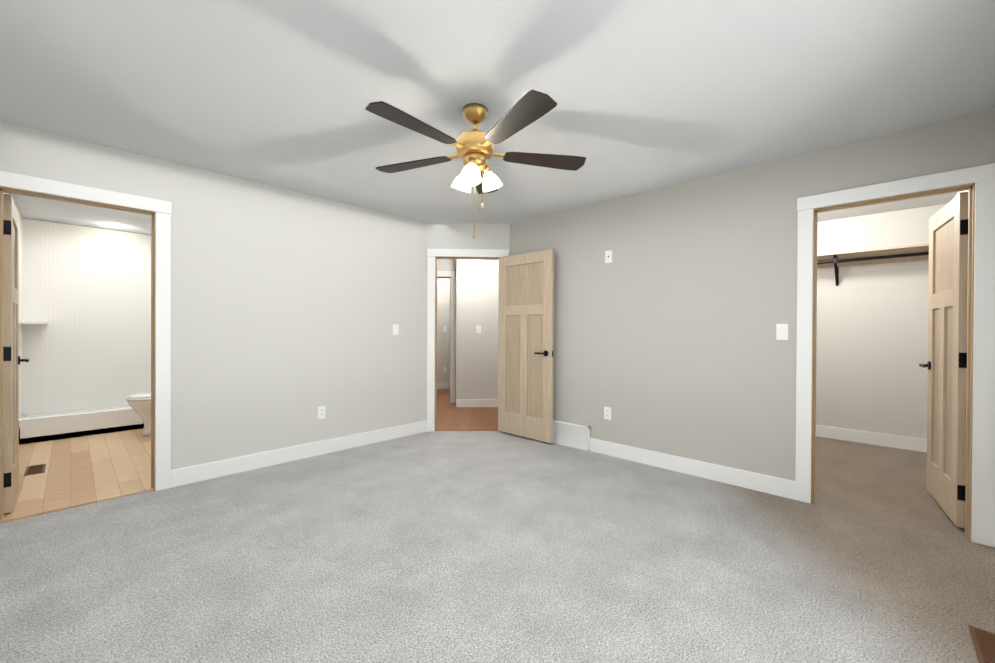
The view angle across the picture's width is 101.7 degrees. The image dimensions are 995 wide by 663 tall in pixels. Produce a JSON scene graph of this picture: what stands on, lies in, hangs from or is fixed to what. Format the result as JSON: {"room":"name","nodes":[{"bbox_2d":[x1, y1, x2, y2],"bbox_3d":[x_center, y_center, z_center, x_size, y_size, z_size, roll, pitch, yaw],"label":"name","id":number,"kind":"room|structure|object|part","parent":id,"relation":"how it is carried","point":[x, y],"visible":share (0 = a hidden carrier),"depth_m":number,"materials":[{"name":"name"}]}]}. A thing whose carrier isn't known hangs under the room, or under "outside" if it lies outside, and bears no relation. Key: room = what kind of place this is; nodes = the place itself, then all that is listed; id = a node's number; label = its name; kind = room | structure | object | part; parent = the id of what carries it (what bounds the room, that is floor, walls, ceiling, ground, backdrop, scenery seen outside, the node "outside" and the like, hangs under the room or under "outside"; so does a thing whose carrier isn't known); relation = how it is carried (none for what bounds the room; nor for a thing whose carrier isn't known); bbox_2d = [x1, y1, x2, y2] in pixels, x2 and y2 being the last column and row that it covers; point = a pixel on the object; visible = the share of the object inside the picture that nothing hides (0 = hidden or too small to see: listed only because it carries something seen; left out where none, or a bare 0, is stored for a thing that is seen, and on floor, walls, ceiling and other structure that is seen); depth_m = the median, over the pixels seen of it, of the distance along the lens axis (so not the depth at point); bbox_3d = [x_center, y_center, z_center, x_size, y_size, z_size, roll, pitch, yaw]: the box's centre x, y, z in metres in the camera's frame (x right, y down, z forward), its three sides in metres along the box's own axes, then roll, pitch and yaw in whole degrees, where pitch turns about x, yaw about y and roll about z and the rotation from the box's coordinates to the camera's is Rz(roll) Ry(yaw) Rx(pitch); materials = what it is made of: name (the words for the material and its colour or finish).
{"room":"empty bedroom","nodes":[
{"label":"empty bedroom","id":0,"kind":"room"},
{"bbox_2d":[0,428,153,522],"bbox_3d":[-3.782,1.152,4.103,3.345,0.012,1.790,1,0,44],"label":"floor","id":1,"kind":"structure","parent":0,"point":[84,470],"depth_m":3.31,"materials":[{"name":"brown wood"}]},
{"bbox_2d":[24,464,45,475],"bbox_3d":[-3.839,1.145,3.364,0.300,0.008,0.110,1,0,44],"label":"floor vent","id":2,"kind":"object","parent":1,"relation":"in","point":[35,469],"visible":1,"depth_m":3.35,"materials":[{"name":"brown metal"}]},
{"bbox_2d":[15,204,150,444],"bbox_3d":[-4.604,-0.073,4.883,0.817,2.424,1.544,1,0,44],"label":"wall paneling","id":3,"kind":"structure","parent":1,"relation":"on","point":[85,321],"depth_m":4.90,"materials":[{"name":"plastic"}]},
{"bbox_2d":[126,392,150,435],"bbox_3d":[-3.737,0.747,4.617,0.453,0.795,0.735,1,0,44],"label":"toilet","id":4,"kind":"object","parent":1,"relation":"on","point":[139,404],"visible":0.23,"depth_m":4.36,"materials":[{"name":"ceramic"}]},
{"bbox_3d":[-3.781,0.714,4.554,0.388,0.050,0.585,1,0,44],"label":"seat","id":5,"kind":"part","parent":4,"relation":"part of","materials":[{"name":"ceramic"}]},
{"bbox_2d":[0,121,426,469],"bbox_3d":[-2.026,-0.050,3.562,0.120,2.440,3.424,1,0,44],"label":"wall","id":6,"kind":"structure","parent":0,"point":[289,308],"depth_m":3.52,"materials":[{"name":"paint"}]},
{"bbox_2d":[3,194,28,513],"bbox_3d":[-3.337,0.139,2.778,0.766,2.015,0.143,1,0,43],"label":"bathroom door","id":7,"kind":"structure","parent":6,"relation":"in","point":[12,360],"depth_m":2.57,"materials":[{"name":"brown wood"}]},
{"bbox_3d":[-3.551,0.215,2.974,0.186,0.062,0.143,1,0,43],"label":"handle","id":8,"kind":"part","parent":7,"relation":"part of","materials":[{"name":"black metal"}]},
{"bbox_2d":[0,171,171,520],"bbox_3d":[-2.804,0.102,2.745,0.160,2.135,0.912,1,0,44],"label":"door frame","id":9,"kind":"structure","parent":6,"relation":"attached to","point":[162,209],"depth_m":2.96,"materials":[{"name":"white wood"}]},
{"bbox_2d":[171,421,425,487],"bbox_3d":[-1.956,1.105,3.550,0.015,0.130,3.264,1,0,44],"label":"baseboard","id":10,"kind":"structure","parent":6,"relation":"attached to","point":[198,473],"depth_m":3.60,"materials":[{"name":"white wood"}]},
{"bbox_2d":[318,406,324,418],"bbox_3d":[-1.673,0.770,3.849,0.008,0.118,0.072,1,0,44],"label":"electrical outlet","id":11,"kind":"object","parent":6,"relation":"attached to","point":[321,412],"visible":1,"depth_m":3.85,"materials":[{"name":"plastic"}]},
{"bbox_2d":[393,324,398,334],"bbox_3d":[-1.113,-0.020,4.429,0.011,0.118,0.072,1,0,44],"label":"light switch","id":12,"kind":"object","parent":6,"relation":"attached to","point":[395,329],"visible":1,"depth_m":4.43,"materials":[{"name":"plastic"}]},
{"bbox_2d":[437,278,449,382],"bbox_3d":[-1.118,-0.067,8.087,2.800,2.440,0.120,0,0,-1],"label":"wall","id":13,"kind":"structure","parent":0,"point":[443,319],"depth_m":8.03,"materials":[{"name":"paint"}]},
{"bbox_2d":[437,383,449,388],"bbox_3d":[-1.122,1.089,8.025,2.800,0.130,0.015,0,0,-1],"label":"baseboard","id":14,"kind":"structure","parent":13,"relation":"attached to","point":[443,385],"depth_m":8.02,"materials":[{"name":"white wood"}]},
{"bbox_2d":[437,259,456,282],"bbox_3d":[-1.359,-0.061,6.590,1.640,2.440,0.120,0,0,-1],"label":"wall","id":15,"kind":"structure","parent":0,"point":[446,264],"depth_m":6.54,"materials":[{"name":"paint"}]},
{"bbox_2d":[437,271,455,402],"bbox_3d":[-1.147,0.092,6.587,0.954,2.135,0.142,0,0,-1],"label":"door frame","id":16,"kind":"structure","parent":15,"relation":"attached to","point":[452,274],"depth_m":6.53,"materials":[{"name":"white wood"}]},
{"bbox_2d":[435,389,497,430],"bbox_3d":[-0.683,1.157,6.508,3.000,0.012,3.470,0,0,-1],"label":"floor","id":17,"kind":"structure","parent":0,"point":[451,417],"depth_m":5.50,"materials":[{"name":"brown wood"}]},
{"bbox_2d":[426,223,509,419],"bbox_3d":[-0.348,-0.048,4.806,1.070,2.440,0.120,0,0,-1],"label":"wall","id":18,"kind":"structure","parent":0,"point":[457,236],"depth_m":4.74,"materials":[{"name":"paint"}]},
{"bbox_2d":[427,249,508,431],"bbox_3d":[-0.349,0.105,4.806,0.954,2.135,0.160,0,0,-1],"label":"door frame","id":19,"kind":"structure","parent":18,"relation":"attached to","point":[432,254],"depth_m":4.72,"materials":[{"name":"white wood"}]},
{"bbox_2d":[498,249,553,442],"bbox_3d":[0.294,0.150,4.463,0.769,2.015,0.143,1,0,44],"label":"hall door","id":20,"kind":"structure","parent":18,"relation":"in","point":[525,341],"depth_m":4.42,"materials":[{"name":"brown wood"}]},
{"bbox_3d":[0.505,0.229,4.263,0.186,0.062,0.143,1,0,44],"label":"handle","id":21,"kind":"part","parent":20,"relation":"part of","materials":[{"name":"black metal"}]},
{"bbox_2d":[456,259,498,398],"bbox_3d":[0.125,-0.052,6.253,1.510,2.440,0.120,0,0,-1],"label":"wall","id":22,"kind":"structure","parent":0,"point":[477,293],"depth_m":6.18,"materials":[{"name":"paint"}]},
{"bbox_2d":[456,399,497,406],"bbox_3d":[0.120,1.103,6.191,1.510,0.130,0.015,0,0,-1],"label":"baseboard","id":23,"kind":"structure","parent":22,"relation":"attached to","point":[476,402],"depth_m":6.17,"materials":[{"name":"white wood"}]},
{"bbox_2d":[476,325,480,332],"bbox_3d":[-0.287,-0.034,6.177,0.072,0.118,0.011,0,0,-1],"label":"light switch","id":24,"kind":"object","parent":22,"relation":"attached to","point":[478,328],"visible":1,"depth_m":6.18,"materials":[{"name":"plastic"}]},
{"bbox_2d":[0,431,994,662],"bbox_3d":[-0.947,1.228,5.031,10.600,0.120,8.400,1,0,44],"label":"floor carpet","id":25,"kind":"object","parent":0,"point":[465,547],"visible":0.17,"depth_m":2.04,"materials":[{"name":"grey carpet"}]},
{"bbox_2d":[968,625,994,662],"bbox_3d":[1.853,1.195,1.502,0.110,0.008,0.300,1,0,44],"label":"floor vent","id":26,"kind":"object","parent":25,"relation":"on","point":[983,643],"visible":1,"depth_m":1.54,"materials":[{"name":"brown wood"}]},
{"bbox_2d":[0,0,994,234],"bbox_3d":[-0.934,-1.331,5.019,10.600,0.120,8.400,1,0,44],"label":"ceiling","id":27,"kind":"structure","parent":0,"point":[647,95],"depth_m":2.06,"materials":[{"name":"paint"}]},
{"bbox_2d":[107,224,123,227],"bbox_3d":[-4.657,-1.286,4.933,0.150,0.008,0.150,1,0,44],"label":"recessed light","id":28,"kind":"object","parent":27,"relation":"in","point":[114,225],"visible":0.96,"depth_m":4.91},
{"bbox_2d":[365,89,585,238],"bbox_3d":[-0.155,-0.883,2.256,1.272,0.742,1.240,1,0,44],"label":"ceiling fan","id":29,"kind":"object","parent":27,"relation":"hanging from","point":[475,149],"visible":1,"depth_m":2.21,"materials":[{"name":"brown wood"}]},
{"bbox_2d":[510,109,994,480],"bbox_3d":[1.534,-0.032,3.516,3.814,2.440,0.120,1,0,44],"label":"wall","id":30,"kind":"structure","parent":0,"point":[675,311],"depth_m":3.30,"materials":[{"name":"paint"}]},
{"bbox_2d":[553,420,590,450],"bbox_3d":[0.749,1.061,4.158,0.450,0.240,0.028,1,0,44],"label":"air vent","id":31,"kind":"object","parent":30,"relation":"in","point":[578,430],"visible":0.96,"depth_m":4.14,"materials":[{"name":"white metal"}]},
{"bbox_2d":[604,407,610,419],"bbox_3d":[1.055,0.784,3.882,0.072,0.118,0.008,1,0,44],"label":"electrical outlet","id":32,"kind":"object","parent":30,"relation":"attached to","point":[607,412],"visible":1,"depth_m":3.88,"materials":[{"name":"plastic"}]},
{"bbox_2d":[605,250,611,262],"bbox_3d":[1.062,-0.716,3.874,0.072,0.118,0.010,1,0,44],"label":"outlet","id":33,"kind":"object","parent":30,"relation":"attached to","point":[608,256],"visible":1,"depth_m":3.87,"materials":[{"name":"plastic"}]},
{"bbox_2d":[554,431,794,499],"bbox_3d":[1.452,1.123,3.500,3.654,0.130,0.015,1,0,44],"label":"baseboard","id":34,"kind":"structure","parent":30,"relation":"attached to","point":[777,486],"depth_m":3.31,"materials":[{"name":"white wood"}]},
{"bbox_2d":[776,324,787,339],"bbox_3d":[2.059,0.003,2.927,0.072,0.118,0.011,1,0,44],"label":"light switch","id":35,"kind":"object","parent":30,"relation":"attached to","point":[781,331],"visible":1,"depth_m":2.92,"materials":[{"name":"plastic"}]},
{"bbox_2d":[811,183,974,540],"bbox_3d":[2.493,0.167,2.605,0.758,2.060,0.122,1,0,44],"label":"door frame","id":36,"kind":"structure","parent":30,"relation":"attached to","point":[970,326],"depth_m":2.37,"materials":[{"name":"brown wood"}]},
{"bbox_2d":[795,163,994,547],"bbox_3d":[2.493,0.130,2.605,0.912,2.135,0.160,1,0,44],"label":"trim","id":37,"kind":"structure","parent":30,"relation":"attached to","point":[982,177],"depth_m":2.30,"materials":[{"name":"white wood"}]},
{"bbox_2d":[919,192,968,527],"bbox_3d":[2.987,0.172,2.694,0.143,2.015,0.767,0,0,37],"label":"closet door","id":38,"kind":"structure","parent":30,"relation":"in","point":[946,365],"depth_m":2.63,"materials":[{"name":"brown wood"}]},
{"bbox_3d":[3.159,0.249,2.927,0.143,0.062,0.186,0,0,37],"label":"handle","id":39,"kind":"part","parent":38,"relation":"part of","materials":[{"name":"black metal"}]},
{"bbox_2d":[816,204,945,438],"bbox_3d":[3.717,-0.026,4.614,2.160,2.440,0.120,1,0,44],"label":"wall","id":40,"kind":"structure","parent":0,"point":[872,344],"depth_m":4.28,"materials":[{"name":"paint"}]},
{"bbox_2d":[816,425,926,452],"bbox_3d":[3.665,1.129,4.571,1.920,0.130,0.015,1,0,44],"label":"baseboard","id":41,"kind":"structure","parent":40,"relation":"attached to","point":[895,441],"depth_m":4.27,"materials":[{"name":"white wood"}]},
{"bbox_2d":[817,243,928,285],"bbox_3d":[3.554,-0.666,4.437,1.914,0.320,0.358,1,0,44],"label":"closet shelf","id":42,"kind":"object","parent":40,"relation":"attached to","point":[905,253],"visible":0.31,"depth_m":4.17,"materials":[{"name":"brown wood"}]},
{"bbox_2d":[955,190,968,396],"bbox_3d":[2.263,-0.019,1.603,0.120,2.440,6.490,1,0,44],"label":"wall","id":43,"kind":"structure","parent":0,"point":[967,288],"depth_m":3.13,"materials":[{"name":"paint"}]}
]}

